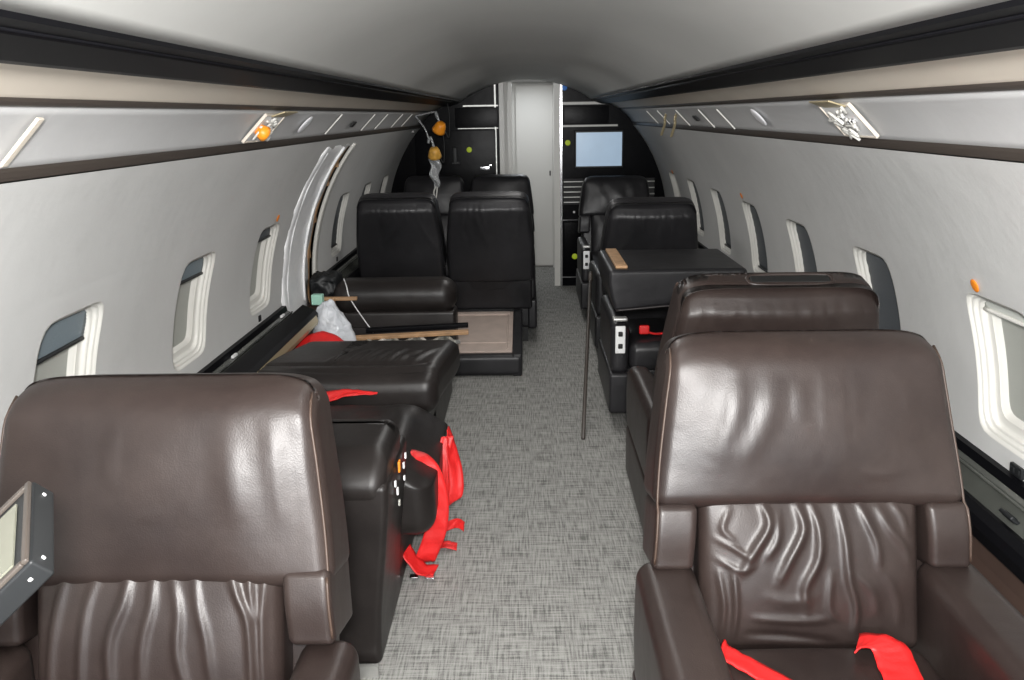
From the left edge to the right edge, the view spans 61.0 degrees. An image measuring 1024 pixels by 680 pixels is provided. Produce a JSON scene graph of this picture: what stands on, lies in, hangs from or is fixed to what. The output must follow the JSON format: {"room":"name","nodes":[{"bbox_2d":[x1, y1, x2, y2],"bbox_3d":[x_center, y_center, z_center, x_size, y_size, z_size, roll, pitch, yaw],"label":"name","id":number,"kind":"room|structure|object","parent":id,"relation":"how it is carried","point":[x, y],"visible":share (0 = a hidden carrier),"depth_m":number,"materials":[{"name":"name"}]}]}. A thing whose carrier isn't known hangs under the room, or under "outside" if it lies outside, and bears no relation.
{"room":"aircraft cabin","nodes":[
{"label":"aircraft cabin","id":0,"kind":"room"},
{"bbox_2d":[0,128,419,441],"bbox_3d":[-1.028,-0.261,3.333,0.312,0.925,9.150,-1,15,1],"label":"wall","id":1,"kind":"structure","parent":0,"point":[125,239],"depth_m":2.59,"materials":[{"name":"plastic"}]},
{"bbox_2d":[0,117,43,166],"bbox_3d":[-0.843,-0.340,1.496,0.082,0.082,0.020,-1,15,1],"label":"strip","id":2,"kind":"object","parent":1,"relation":"attached to","point":[36,123],"visible":1,"depth_m":1.49,"materials":[{"name":"white plastic"}]},
{"bbox_2d":[0,481,53,625],"bbox_3d":[-0.653,0.444,1.038,0.267,0.495,0.201,-5,15,-16],"label":"monitor","id":3,"kind":"object","parent":1,"relation":"attached to","point":[27,518],"visible":1,"depth_m":0.99,"materials":[{"name":"black plastic"}]},
{"bbox_2d":[34,302,103,381],"bbox_3d":[-1.179,0.116,2.286,0.136,0.399,0.332,-1,15,1],"label":"window","id":4,"kind":"structure","parent":1,"relation":"in","point":[69,345],"depth_m":2.35,"materials":[{"name":"white plastic"}]},
{"bbox_2d":[37,310,86,359],"bbox_3d":[-1.168,-0.017,2.251,0.034,0.094,0.270,-1,15,1],"label":"shade","id":5,"kind":"object","parent":4,"relation":"attached to","point":[69,331],"depth_m":2.27,"materials":[{"name":"grey plastic"}]},
{"bbox_2d":[172,251,215,370],"bbox_3d":[-1.165,-0.108,3.147,0.136,0.399,0.332,-1,15,1],"label":"window","id":6,"kind":"structure","parent":1,"relation":"in","point":[189,329],"depth_m":3.24,"materials":[{"name":"white plastic"}]},
{"bbox_2d":[181,257,203,280],"bbox_3d":[-1.151,-0.254,3.109,0.026,0.069,0.270,-1,15,1],"label":"shade","id":7,"kind":"object","parent":6,"relation":"attached to","point":[195,269],"depth_m":3.15,"materials":[{"name":"grey plastic"}]},
{"bbox_2d":[0,125,420,182],"bbox_3d":[-0.884,-0.727,3.209,0.036,0.036,9.150,-1,15,1],"label":"trim","id":8,"kind":"structure","parent":1,"relation":"attached to","point":[63,168],"depth_m":2.12,"materials":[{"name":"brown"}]},
{"bbox_2d":[0,106,430,168],"bbox_3d":[-0.823,-0.787,3.193,0.118,0.120,9.150,-1,15,1],"label":"overhead panel","id":9,"kind":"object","parent":1,"relation":"attached to","point":[65,134],"depth_m":1.97,"materials":[{"name":"plastic"}]},
{"bbox_2d":[0,97,434,112],"bbox_3d":[-0.755,-0.850,3.175,0.025,0.025,9.150,-1,15,1],"label":"trim","id":10,"kind":"structure","parent":1,"relation":"attached to","point":[4,101],"depth_m":1.84,"materials":[{"name":"grey plastic"}]},
{"bbox_2d":[0,63,441,110],"bbox_3d":[-0.693,-0.875,3.168,0.143,0.073,9.150,-1,15,1],"label":"trim","id":11,"kind":"structure","parent":1,"relation":"attached to","point":[21,81],"depth_m":1.75,"materials":[{"name":"beige plastic"}]},
{"bbox_2d":[0,9,461,105],"bbox_3d":[-0.573,-0.924,3.153,0.135,0.076,9.150,-1,15,1],"label":"trim","id":12,"kind":"structure","parent":1,"relation":"attached to","point":[15,48],"depth_m":1.40,"materials":[{"name":"black plastic"}]},
{"bbox_2d":[197,306,287,372],"bbox_3d":[-1.200,0.549,1.702,0.042,0.042,5.580,-1,15,1],"label":"trim","id":13,"kind":"structure","parent":1,"relation":"attached to","point":[223,357],"depth_m":3.72,"materials":[{"name":"black plastic"}]},
{"bbox_2d":[212,311,292,372],"bbox_3d":[-1.152,0.583,1.710,0.087,0.070,5.580,-1,15,1],"label":"trim","id":14,"kind":"structure","parent":1,"relation":"attached to","point":[259,337],"depth_m":3.78,"materials":[{"name":"black plastic"}]},
{"bbox_2d":[249,223,279,315],"bbox_3d":[-1.151,-0.327,3.989,0.136,0.399,0.332,-1,15,1],"label":"window","id":15,"kind":"structure","parent":1,"relation":"in","point":[260,286],"depth_m":4.10,"materials":[{"name":"white plastic"}]},
{"bbox_2d":[259,228,269,238],"bbox_3d":[-1.134,-0.482,3.949,0.020,0.048,0.270,-1,15,1],"label":"shade","id":16,"kind":"object","parent":15,"relation":"attached to","point":[265,234],"depth_m":4.00,"materials":[{"name":"grey plastic"}]},
{"bbox_2d":[241,111,297,142],"bbox_3d":[-0.797,-0.705,2.878,0.135,0.098,0.236,-1,15,1],"label":"box","id":17,"kind":"object","parent":1,"relation":"attached to","point":[262,130],"visible":1,"depth_m":2.81,"materials":[{"name":"white"}]},
{"bbox_2d":[255,125,270,140],"bbox_3d":[-0.806,-0.669,2.811,0.053,0.053,0.047,11,19,39],"label":"cup","id":18,"kind":"object","parent":17,"relation":"on","point":[262,132],"depth_m":2.80,"materials":[{"name":"orange plastic"}]},
{"bbox_2d":[294,303,318,348],"bbox_3d":[-1.123,0.430,3.514,0.210,0.500,9.150,-1,15,1],"label":"baseboard","id":19,"kind":"structure","parent":1,"relation":"attached to","point":[314,307],"depth_m":4.88,"materials":[{"name":"black plastic"}]},
{"bbox_2d":[223,305,317,372],"bbox_3d":[-1.049,0.028,3.853,0.094,0.095,1.310,-1,15,1],"label":"panel","id":20,"kind":"object","parent":19,"relation":"on","point":[287,335],"visible":0.6,"depth_m":3.87,"materials":[{"name":"black"}]},
{"bbox_2d":[309,269,342,296],"bbox_3d":[-1.054,-0.316,4.956,0.150,0.164,0.219,-1,15,1],"label":"cover","id":21,"kind":"object","parent":19,"relation":"on","point":[324,282],"visible":0.74,"depth_m":4.86,"materials":[{"name":"black plastic"}]},
{"bbox_2d":[281,144,348,311],"bbox_3d":[-1.025,-0.565,4.566,0.295,0.895,0.550,-1,15,1],"label":"trim","id":22,"kind":"structure","parent":1,"relation":"attached to","point":[295,282],"depth_m":4.54,"materials":[{"name":"white paint"}]},
{"bbox_2d":[311,294,323,304],"bbox_3d":[-1.043,-0.218,4.672,0.060,0.055,0.050,-1,15,1],"label":"foam block","id":23,"kind":"object","parent":1,"relation":"attached to","point":[316,299],"visible":0.77,"depth_m":4.65,"materials":[{"name":"green plastic"}]},
{"bbox_2d":[307,147,347,303],"bbox_3d":[-1.024,-0.641,4.856,0.293,0.898,0.050,-1,15,1],"label":"trim","id":24,"kind":"structure","parent":1,"relation":"attached to","point":[317,207],"depth_m":4.88,"materials":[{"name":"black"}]},
{"bbox_2d":[312,143,356,274],"bbox_3d":[-1.014,-0.673,4.985,0.296,0.892,0.065,-1,15,1],"label":"trim","id":25,"kind":"structure","parent":1,"relation":"attached to","point":[345,157],"depth_m":4.95,"materials":[{"name":"white plastic"}]},
{"bbox_2d":[331,192,348,256],"bbox_3d":[-1.125,-0.747,5.606,0.136,0.399,0.332,-1,15,1],"label":"window","id":26,"kind":"structure","parent":1,"relation":"in","point":[336,241],"depth_m":5.72,"materials":[{"name":"white plastic"}]},
{"bbox_2d":[331,195,342,245],"bbox_3d":[-1.136,-0.762,5.602,0.076,0.324,0.270,-1,15,1],"label":"shade","id":27,"kind":"object","parent":26,"relation":"attached to","point":[336,240],"depth_m":5.72,"materials":[{"name":"grey plastic"}]},
{"bbox_2d":[324,296,356,301],"bbox_3d":[-0.952,-0.170,4.724,0.220,0.122,0.071,-1,15,1],"label":"bracket","id":28,"kind":"object","parent":1,"relation":"attached to","point":[348,298],"visible":0.43,"depth_m":4.72,"materials":[{"name":"brown wood"}]},
{"bbox_2d":[329,247,356,270],"bbox_3d":[-1.123,-0.692,6.478,0.042,0.042,2.850,-1,15,1],"label":"trim","id":29,"kind":"structure","parent":1,"relation":"attached to","point":[352,253],"depth_m":5.81,"materials":[{"name":"black plastic"}]},
{"bbox_2d":[336,254,357,278],"bbox_3d":[-1.075,-0.657,6.486,0.087,0.070,2.850,-1,15,1],"label":"trim","id":30,"kind":"structure","parent":1,"relation":"attached to","point":[351,264],"depth_m":5.78,"materials":[{"name":"black plastic"}]},
{"bbox_2d":[432,103,449,137],"bbox_3d":[-0.550,-1.678,6.656,0.125,0.258,0.106,9,18,34],"label":"mask","id":31,"kind":"object","parent":1,"relation":"hanging from","point":[439,128],"visible":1,"depth_m":6.64,"materials":[{"name":"orange plastic"}]},
{"bbox_2d":[432,121,445,135],"bbox_3d":[-0.561,-1.625,6.674,0.109,0.111,0.110,-1,15,1],"label":"cup","id":32,"kind":"object","parent":31,"relation":"on","point":[439,128],"depth_m":6.64,"materials":[{"name":"orange plastic"}]},
{"bbox_2d":[427,135,444,197],"bbox_3d":[-0.590,-1.360,6.749,0.118,0.539,0.109,-12,18,-36],"label":"mask","id":33,"kind":"object","parent":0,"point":[434,154],"visible":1,"depth_m":6.72,"materials":[{"name":"orange plastic"}]},
{"bbox_2d":[428,146,441,159],"bbox_3d":[-0.597,-1.443,6.722,0.108,0.106,0.110,-1,15,1],"label":"cup","id":34,"kind":"object","parent":33,"relation":"on","point":[434,153],"depth_m":6.69,"materials":[{"name":"orange plastic"}]},
{"bbox_2d":[359,266,649,679],"bbox_3d":[0.087,0.496,4.235,2.600,0.030,10.550,-1,15,1],"label":"floor","id":35,"kind":"structure","parent":0,"point":[539,582],"depth_m":3.25,"materials":[{"name":"grey carpet"}]},
{"bbox_2d":[0,372,360,679],"bbox_3d":[-0.654,0.666,1.458,0.734,1.060,0.897,-1,15,1],"label":"seat","id":36,"kind":"object","parent":35,"relation":"on","point":[200,525],"visible":0.91,"depth_m":1.58,"materials":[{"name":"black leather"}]},
{"bbox_2d":[38,579,292,679],"bbox_3d":[-0.652,0.570,1.650,0.460,0.342,0.194,-1,15,1],"label":"lumbar cushion","id":37,"kind":"object","parent":36,"relation":"on","point":[89,629],"depth_m":1.58,"materials":[{"name":"brown leather"}]},
{"bbox_2d":[330,276,458,677],"bbox_3d":[-0.638,0.289,3.725,0.805,0.650,2.790,-1,15,1],"label":"divan","id":38,"kind":"object","parent":35,"relation":"on","point":[390,496],"visible":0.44,"depth_m":2.68,"materials":[{"name":"black leather"}]},
{"bbox_2d":[295,331,342,348],"bbox_3d":[-0.938,0.044,4.221,0.243,0.126,0.236,-1,15,1],"label":"strap","id":39,"kind":"object","parent":38,"relation":"on","point":[321,335],"visible":0.27,"depth_m":4.29,"materials":[{"name":"red fabric"}]},
{"bbox_2d":[313,299,355,340],"bbox_3d":[-0.932,-0.073,4.565,0.235,0.292,0.215,-1,15,1],"label":"plastic bag","id":40,"kind":"object","parent":38,"relation":"on","point":[331,319],"visible":0.69,"depth_m":4.50,"materials":[{"name":"white plastic"}]},
{"bbox_2d":[326,389,376,400],"bbox_3d":[-0.727,0.227,3.356,0.422,0.039,0.082,-10,17,-30],"label":"strap","id":41,"kind":"object","parent":38,"relation":"on","point":[333,395],"visible":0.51,"depth_m":3.41,"materials":[{"name":"red fabric"}]},
{"bbox_2d":[258,340,459,411],"bbox_3d":[-0.647,0.139,3.736,0.809,0.201,0.600,-1,15,1],"label":"bolster cushion","id":42,"kind":"object","parent":38,"relation":"on","point":[418,373],"visible":0.75,"depth_m":3.53,"materials":[{"name":"brown leather"}]},
{"bbox_2d":[356,329,468,340],"bbox_3d":[-0.577,-0.025,4.632,0.690,0.042,0.036,-2,15,-3],"label":"batten","id":43,"kind":"object","parent":38,"relation":"on","point":[462,331],"visible":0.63,"depth_m":4.62,"materials":[{"name":"brown wood"}]},
{"bbox_2d":[366,322,467,332],"bbox_3d":[-0.511,-0.067,4.692,0.550,0.022,0.040,-3,15,-2],"label":"batten","id":44,"kind":"object","parent":38,"relation":"on","point":[463,324],"visible":1,"depth_m":4.68,"materials":[{"name":"black wood"}]},
{"bbox_2d":[403,449,448,576],"bbox_3d":[-0.306,0.586,2.956,0.182,0.437,0.115,-1,15,1],"label":"strap","id":45,"kind":"object","parent":38,"relation":"hanging from","point":[433,538],"visible":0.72,"depth_m":2.98,"materials":[{"name":"red fabric"}]},
{"bbox_2d":[440,426,463,505],"bbox_3d":[-0.220,0.487,3.180,0.095,0.315,0.125,7,17,28],"label":"strap","id":46,"kind":"object","parent":38,"relation":"hanging from","point":[452,466],"visible":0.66,"depth_m":3.16,"materials":[{"name":"red fabric"}]},
{"bbox_2d":[356,192,446,276],"bbox_3d":[-0.725,-0.522,6.054,0.580,1.054,0.932,-1,15,1],"label":"seat","id":47,"kind":"object","parent":35,"relation":"on","point":[398,234],"visible":0.62,"depth_m":5.60,"materials":[{"name":"black leather"}]},
{"bbox_2d":[404,175,464,277],"bbox_3d":[-0.640,-0.770,7.009,0.550,1.051,0.862,-1,15,1],"label":"seat","id":48,"kind":"object","parent":35,"relation":"on","point":[449,184],"visible":0.12,"depth_m":7.12,"materials":[{"name":"black leather"}]},
{"bbox_2d":[441,215,447,249],"bbox_3d":[-0.637,-0.877,7.206,0.346,0.342,0.183,-1,15,1],"label":"lumbar cushion","id":49,"kind":"object","parent":48,"relation":"on","point":[444,218],"depth_m":7.13,"materials":[{"name":"black leather"}]},
{"bbox_2d":[445,250,448,277],"bbox_3d":[-0.640,-0.605,6.895,0.426,0.158,0.555,-1,15,1],"label":"seat cushion","id":50,"kind":"object","parent":48,"relation":"on","point":[447,273],"depth_m":6.63,"materials":[{"name":"black leather"}]},
{"bbox_2d":[441,518,464,550],"bbox_3d":[-0.236,0.715,3.207,0.093,0.081,0.156,2,15,10],"label":"strap","id":51,"kind":"object","parent":35,"relation":"on","point":[454,523],"visible":0.56,"depth_m":3.22,"materials":[{"name":"red fabric"}]},
{"bbox_2d":[455,309,522,375],"bbox_3d":[-0.163,0.005,5.576,0.460,0.254,0.755,-1,15,1],"label":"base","id":52,"kind":"object","parent":35,"relation":"on","point":[493,345],"visible":0.72,"depth_m":5.37,"materials":[{"name":"beige wood"}]},
{"bbox_2d":[446,191,536,340],"bbox_3d":[-0.133,-0.529,6.043,0.602,1.053,0.932,-1,15,1],"label":"seat","id":53,"kind":"object","parent":35,"relation":"on","point":[490,241],"visible":0.89,"depth_m":5.65,"materials":[{"name":"black leather"}]},
{"bbox_2d":[470,174,534,230],"bbox_3d":[-0.090,-0.777,6.998,0.550,1.051,0.862,-1,15,1],"label":"seat","id":54,"kind":"object","parent":35,"relation":"on","point":[490,182],"visible":0.05,"depth_m":7.12,"materials":[{"name":"black leather"}]},
{"bbox_2d":[581,271,592,439],"bbox_3d":[0.407,0.035,4.718,0.026,0.614,1.231,1,15,7],"label":"rod","id":55,"kind":"object","parent":35,"relation":"on","point":[590,274],"visible":1,"depth_m":4.64,"materials":[{"name":"grey metal"}]},
{"bbox_2d":[576,175,649,308],"bbox_3d":[0.832,-0.740,6.823,0.632,1.038,0.844,-1,15,1],"label":"seat","id":56,"kind":"object","parent":35,"relation":"on","point":[597,192],"visible":0.47,"depth_m":6.93,"materials":[{"name":"black leather"}]},
{"bbox_2d":[591,215,604,251],"bbox_3d":[0.835,-0.859,7.027,0.390,0.342,0.173,-1,15,1],"label":"lumbar cushion","id":57,"kind":"object","parent":56,"relation":"on","point":[597,221],"depth_m":6.97,"materials":[{"name":"black leather"}]},
{"bbox_2d":[589,197,697,347],"bbox_3d":[0.832,-0.418,5.567,0.632,1.045,0.919,-1,15,1],"label":"seat","id":58,"kind":"object","parent":35,"relation":"on","point":[630,223],"visible":0.38,"depth_m":5.08,"materials":[{"name":"black leather"}]},
{"bbox_2d":[598,248,746,412],"bbox_3d":[0.860,-0.036,4.544,0.786,0.819,0.781,-1,15,1],"label":"seat","id":59,"kind":"object","parent":35,"relation":"on","point":[631,279],"visible":0.54,"depth_m":4.21,"materials":[{"name":"black leather"}]},
{"bbox_2d":[627,317,665,369],"bbox_3d":[0.861,0.005,4.446,0.580,0.158,0.555,-1,15,1],"label":"seat cushion","id":60,"kind":"object","parent":59,"relation":"on","point":[642,346],"depth_m":4.22,"materials":[{"name":"black leather"}]},
{"bbox_2d":[626,272,879,531],"bbox_3d":[0.796,0.229,3.042,0.700,1.064,0.893,-1,15,1],"label":"seat","id":61,"kind":"object","parent":35,"relation":"on","point":[708,302],"visible":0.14,"depth_m":2.53,"materials":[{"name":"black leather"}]},
{"bbox_2d":[632,329,1023,679],"bbox_3d":[0.625,0.582,1.685,0.728,1.067,0.899,-1,15,1],"label":"seat","id":62,"kind":"object","parent":35,"relation":"on","point":[805,518],"visible":1,"depth_m":1.80,"materials":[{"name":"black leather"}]},
{"bbox_2d":[693,502,917,649],"bbox_3d":[0.627,0.490,1.876,0.460,0.342,0.196,-1,15,1],"label":"lumbar cushion","id":63,"kind":"object","parent":62,"relation":"on","point":[768,575],"depth_m":1.81,"materials":[{"name":"brown leather"}]},
{"bbox_2d":[727,648,942,679],"bbox_3d":[0.624,0.758,1.556,0.450,0.161,0.555,-1,15,1],"label":"seat cushion","id":64,"kind":"object","parent":62,"relation":"on","point":[785,663],"depth_m":1.72,"materials":[{"name":"brown leather"}]},
{"bbox_2d":[0,0,1008,100],"bbox_3d":[0.048,-1.026,3.117,1.131,0.184,9.150,-1,15,1],"label":"ceiling","id":65,"kind":"structure","parent":0,"point":[450,49],"depth_m":2.17,"materials":[{"name":"plastic"}]},
{"bbox_2d":[391,84,664,285],"bbox_3d":[0.133,-1.377,7.772,2.580,1.817,0.040,-1,15,1],"label":"wall","id":66,"kind":"structure","parent":0,"point":[638,159],"depth_m":7.67,"materials":[{"name":"black plastic"}]},
{"bbox_2d":[415,130,495,191],"bbox_3d":[-0.494,-1.461,7.734,0.710,0.780,0.012,-1,15,1],"label":"panel","id":67,"kind":"object","parent":66,"relation":"attached to","point":[482,143],"depth_m":7.68,"materials":[{"name":"black plastic"}]},
{"bbox_2d":[455,107,497,127],"bbox_3d":[-0.312,-1.945,7.605,0.370,0.165,0.012,-1,15,1],"label":"panel","id":68,"kind":"object","parent":66,"relation":"attached to","point":[464,117],"depth_m":7.60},
{"bbox_2d":[498,82,504,173],"bbox_3d":[-0.082,-1.382,7.780,0.040,1.830,0.050,-1,15,1],"label":"trim","id":69,"kind":"structure","parent":66,"relation":"attached to","point":[501,98],"depth_m":7.63,"materials":[{"name":"white plastic"}]},
{"bbox_2d":[504,82,507,173],"bbox_3d":[-0.045,-1.390,7.808,0.027,1.830,0.050,-1,15,1],"label":"trim","id":70,"kind":"structure","parent":66,"relation":"attached to","point":[505,83],"depth_m":7.66,"materials":[{"name":"grey laminate"}]},
{"bbox_2d":[508,82,512,173],"bbox_3d":[-0.008,-1.399,7.841,0.033,1.830,0.060,-1,15,1],"label":"trim","id":71,"kind":"structure","parent":66,"relation":"attached to","point":[509,83],"depth_m":7.69,"materials":[{"name":"white plastic"}]},
{"bbox_2d":[554,83,559,285],"bbox_3d":[0.403,-1.389,7.775,0.051,1.830,0.040,-1,15,1],"label":"trim","id":72,"kind":"structure","parent":66,"relation":"attached to","point":[556,86],"depth_m":7.75,"materials":[{"name":"white plastic"}]},
{"bbox_2d":[560,84,561,285],"bbox_3d":[0.439,-1.386,7.761,0.018,1.830,0.048,-1,15,1],"label":"trim","id":73,"kind":"structure","parent":66,"relation":"attached to","point":[560,84],"depth_m":7.74,"materials":[{"name":"silver metal"}]},
{"bbox_2d":[564,222,580,273],"bbox_3d":[0.546,-0.830,7.881,0.150,0.470,0.012,-1,15,1],"label":"door","id":74,"kind":"structure","parent":66,"relation":"attached to","point":[571,234],"depth_m":7.87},
{"bbox_2d":[563,179,582,204],"bbox_3d":[0.545,-1.317,7.737,0.175,0.225,0.044,-1,15,1],"label":"rack","id":75,"kind":"object","parent":66,"relation":"attached to","point":[572,188],"visible":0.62,"depth_m":7.73,"materials":[{"name":"black"}]},
{"bbox_2d":[564,105,608,123],"bbox_3d":[0.647,-1.964,7.585,0.390,0.150,0.012,-1,15,1],"label":"cabinet door","id":76,"kind":"structure","parent":66,"relation":"attached to","point":[572,114],"depth_m":7.58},
{"bbox_2d":[574,130,623,167],"bbox_3d":[0.764,-1.677,7.647,0.430,0.325,0.033,-1,15,1],"label":"display screen","id":77,"kind":"object","parent":66,"relation":"attached to","point":[592,148],"visible":1,"depth_m":7.63,"materials":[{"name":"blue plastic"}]},
{"bbox_2d":[503,82,552,265],"bbox_3d":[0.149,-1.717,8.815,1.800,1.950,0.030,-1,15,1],"label":"door frame","id":78,"kind":"structure","parent":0,"point":[513,85],"depth_m":8.68,"materials":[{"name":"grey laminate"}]},
{"bbox_2d":[515,85,552,264],"bbox_3d":[0.229,-1.642,8.780,0.360,1.780,0.050,-1,15,1],"label":"door","id":79,"kind":"structure","parent":78,"relation":"in","point":[534,102],"depth_m":8.71,"materials":[{"name":"white plastic"}]},
{"bbox_2d":[552,82,554,267],"bbox_3d":[0.422,-1.637,8.728,0.023,1.830,0.070,-1,15,1],"label":"trim","id":80,"kind":"structure","parent":78,"relation":"attached to","point":[552,82],"depth_m":8.66,"materials":[{"name":"grey laminate"}]},
{"bbox_2d":[634,125,1023,480],"bbox_3d":[1.149,-0.287,3.291,0.312,0.925,9.150,-1,15,1],"label":"wall","id":81,"kind":"structure","parent":0,"point":[938,223],"depth_m":2.60,"materials":[{"name":"plastic"}]},
{"bbox_2d":[669,171,680,196],"bbox_3d":[1.345,-1.157,7.024,0.136,0.399,0.332,-1,15,1],"label":"window","id":82,"kind":"structure","parent":81,"relation":"in","point":[676,190],"depth_m":7.14,"materials":[{"name":"white plastic"}]},
{"bbox_2d":[687,179,703,236],"bbox_3d":[1.332,-0.948,6.221,0.136,0.399,0.332,-1,15,1],"label":"window","id":83,"kind":"structure","parent":81,"relation":"in","point":[693,190],"depth_m":6.33,"materials":[{"name":"white plastic"}]},
{"bbox_2d":[693,182,703,228],"bbox_3d":[1.343,-0.956,6.219,0.077,0.340,0.270,-1,15,1],"label":"shade","id":84,"kind":"object","parent":83,"relation":"attached to","point":[700,224],"depth_m":6.34,"materials":[{"name":"grey"}]},
{"bbox_2d":[710,188,730,254],"bbox_3d":[1.319,-0.740,5.419,0.136,0.399,0.332,-1,15,1],"label":"window","id":85,"kind":"structure","parent":81,"relation":"in","point":[724,232],"depth_m":5.53,"materials":[{"name":"white plastic"}]},
{"bbox_2d":[717,191,730,246],"bbox_3d":[1.330,-0.748,5.417,0.077,0.340,0.270,-1,15,1],"label":"shade","id":86,"kind":"object","parent":85,"relation":"attached to","point":[724,232],"depth_m":5.54,"materials":[{"name":"grey plastic"}]},
{"bbox_2d":[742,201,767,272],"bbox_3d":[1.306,-0.532,4.617,0.136,0.399,0.332,-1,15,1],"label":"window","id":87,"kind":"structure","parent":81,"relation":"in","point":[758,249],"depth_m":4.72,"materials":[{"name":"white plastic"}]},
{"bbox_2d":[750,205,767,270],"bbox_3d":[1.317,-0.539,4.615,0.077,0.340,0.270,-1,15,1],"label":"shade","id":88,"kind":"object","parent":87,"relation":"attached to","point":[759,257],"depth_m":4.72,"materials":[{"name":"grey"}]},
{"bbox_2d":[786,219,816,271],"bbox_3d":[1.293,-0.323,3.815,0.136,0.399,0.332,-1,15,1],"label":"window","id":89,"kind":"structure","parent":81,"relation":"in","point":[803,253],"depth_m":3.90,"materials":[{"name":"white plastic"}]},
{"bbox_2d":[796,223,816,271],"bbox_3d":[1.304,-0.331,3.812,0.077,0.340,0.270,-1,15,1],"label":"shade","id":90,"kind":"object","parent":89,"relation":"attached to","point":[805,258],"depth_m":3.87,"materials":[{"name":"grey plastic"}]},
{"bbox_2d":[620,90,1023,148],"bbox_3d":[0.926,-0.808,3.159,0.118,0.120,9.150,-1,15,1],"label":"overhead panel","id":91,"kind":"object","parent":81,"relation":"attached to","point":[988,118],"depth_m":2.02,"materials":[{"name":"plastic"}]},
{"bbox_2d":[631,121,1023,162],"bbox_3d":[0.989,-0.749,3.174,0.036,0.036,9.150,-1,15,1],"label":"trim","id":92,"kind":"structure","parent":81,"relation":"attached to","point":[984,152],"depth_m":2.22,"materials":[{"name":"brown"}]},
{"bbox_2d":[809,100,879,140],"bbox_3d":[0.882,-0.590,2.344,0.135,0.108,0.236,-1,15,1],"label":"box","id":93,"kind":"object","parent":81,"relation":"attached to","point":[843,115],"visible":1,"depth_m":2.30,"materials":[{"name":"white plastic"}]},
{"bbox_2d":[698,248,1023,538],"bbox_3d":[1.258,0.106,3.391,0.087,0.070,9.150,-1,15,1],"label":"trim","id":94,"kind":"structure","parent":81,"relation":"attached to","point":[988,490],"depth_m":2.24,"materials":[{"name":"grey plastic"}]},
{"bbox_2d":[698,241,1023,498],"bbox_3d":[1.305,0.071,3.381,0.042,0.042,9.150,-1,15,1],"label":"trim","id":95,"kind":"structure","parent":81,"relation":"attached to","point":[985,461],"depth_m":2.32,"materials":[{"name":"black plastic"}]},
{"bbox_2d":[853,246,900,329],"bbox_3d":[1.280,-0.115,3.012,0.136,0.399,0.332,-1,15,1],"label":"window","id":96,"kind":"structure","parent":81,"relation":"in","point":[872,267],"depth_m":3.04,"materials":[{"name":"white plastic"}]},
{"bbox_2d":[866,252,900,329],"bbox_3d":[1.292,-0.122,3.010,0.077,0.340,0.270,-1,15,1],"label":"shade","id":97,"kind":"object","parent":96,"relation":"attached to","point":[878,276],"depth_m":3.02,"materials":[{"name":"grey plastic"}]},
{"bbox_2d":[966,293,1023,459],"bbox_3d":[1.268,0.094,2.210,0.136,0.399,0.332,-1,15,1],"label":"window","id":98,"kind":"structure","parent":81,"relation":"in","point":[997,329],"depth_m":2.31,"materials":[{"name":"white plastic"}]},
{"bbox_2d":[984,301,1023,321],"bbox_3d":[1.244,-0.067,2.169,0.011,0.026,0.270,-1,15,1],"label":"shade","id":99,"kind":"object","parent":98,"relation":"attached to","point":[991,308],"depth_m":2.20,"materials":[{"name":"grey plastic"}]},
{"bbox_2d":[999,508,1019,524],"bbox_3d":[1.211,0.430,2.118,0.027,0.024,0.055,-1,15,1],"label":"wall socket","id":100,"kind":"object","parent":81,"relation":"attached to","point":[1005,513],"visible":1,"depth_m":2.10,"materials":[{"name":"black plastic"}]},
{"bbox_2d":[1009,462,1023,479],"bbox_3d":[1.283,0.333,2.210,0.015,0.030,0.055,-1,15,0],"label":"wall socket","id":101,"kind":"object","parent":81,"relation":"attached to","point":[1016,470],"visible":1,"depth_m":2.20,"materials":[{"name":"black plastic"}]},
{"bbox_2d":[642,125,1022,162],"bbox_3d":[1.068,-0.394,3.988,0.789,1.917,10.550,-1,15,1],"label":"wall","id":102,"kind":"structure","parent":0,"point":[642,125],"depth_m":2.68,"materials":[{"name":"black"}]},
{"bbox_2d":[590,0,1023,103],"bbox_3d":[0.671,-0.939,3.129,0.135,0.076,9.150,-1,15,1],"label":"trim","id":103,"kind":"structure","parent":102,"relation":"attached to","point":[1006,35],"depth_m":1.48,"materials":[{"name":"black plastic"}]},
{"bbox_2d":[610,49,1023,107],"bbox_3d":[0.793,-0.893,3.139,0.143,0.073,9.150,-1,15,1],"label":"trim","id":104,"kind":"structure","parent":102,"relation":"attached to","point":[1005,66],"depth_m":1.85,"materials":[{"name":"beige plastic"}]},
{"bbox_2d":[617,81,1023,108],"bbox_3d":[0.856,-0.869,3.144,0.025,0.025,9.150,-1,15,1],"label":"trim","id":105,"kind":"structure","parent":102,"relation":"attached to","point":[1016,85],"depth_m":1.94,"materials":[{"name":"grey plastic"}]},
{"bbox_2d":[960,489,1023,582],"bbox_3d":[1.202,0.149,3.403,0.052,0.073,9.150,-1,15,1],"label":"trim","id":106,"kind":"structure","parent":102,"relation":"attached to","point":[1005,544],"depth_m":2.09,"materials":[{"name":"black plastic"}]},
{"bbox_2d":[970,535,1023,615],"bbox_3d":[1.267,0.401,3.468,0.210,0.500,9.150,-1,15,1],"label":"baseboard","id":107,"kind":"structure","parent":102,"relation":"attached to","point":[1007,583],"depth_m":2.11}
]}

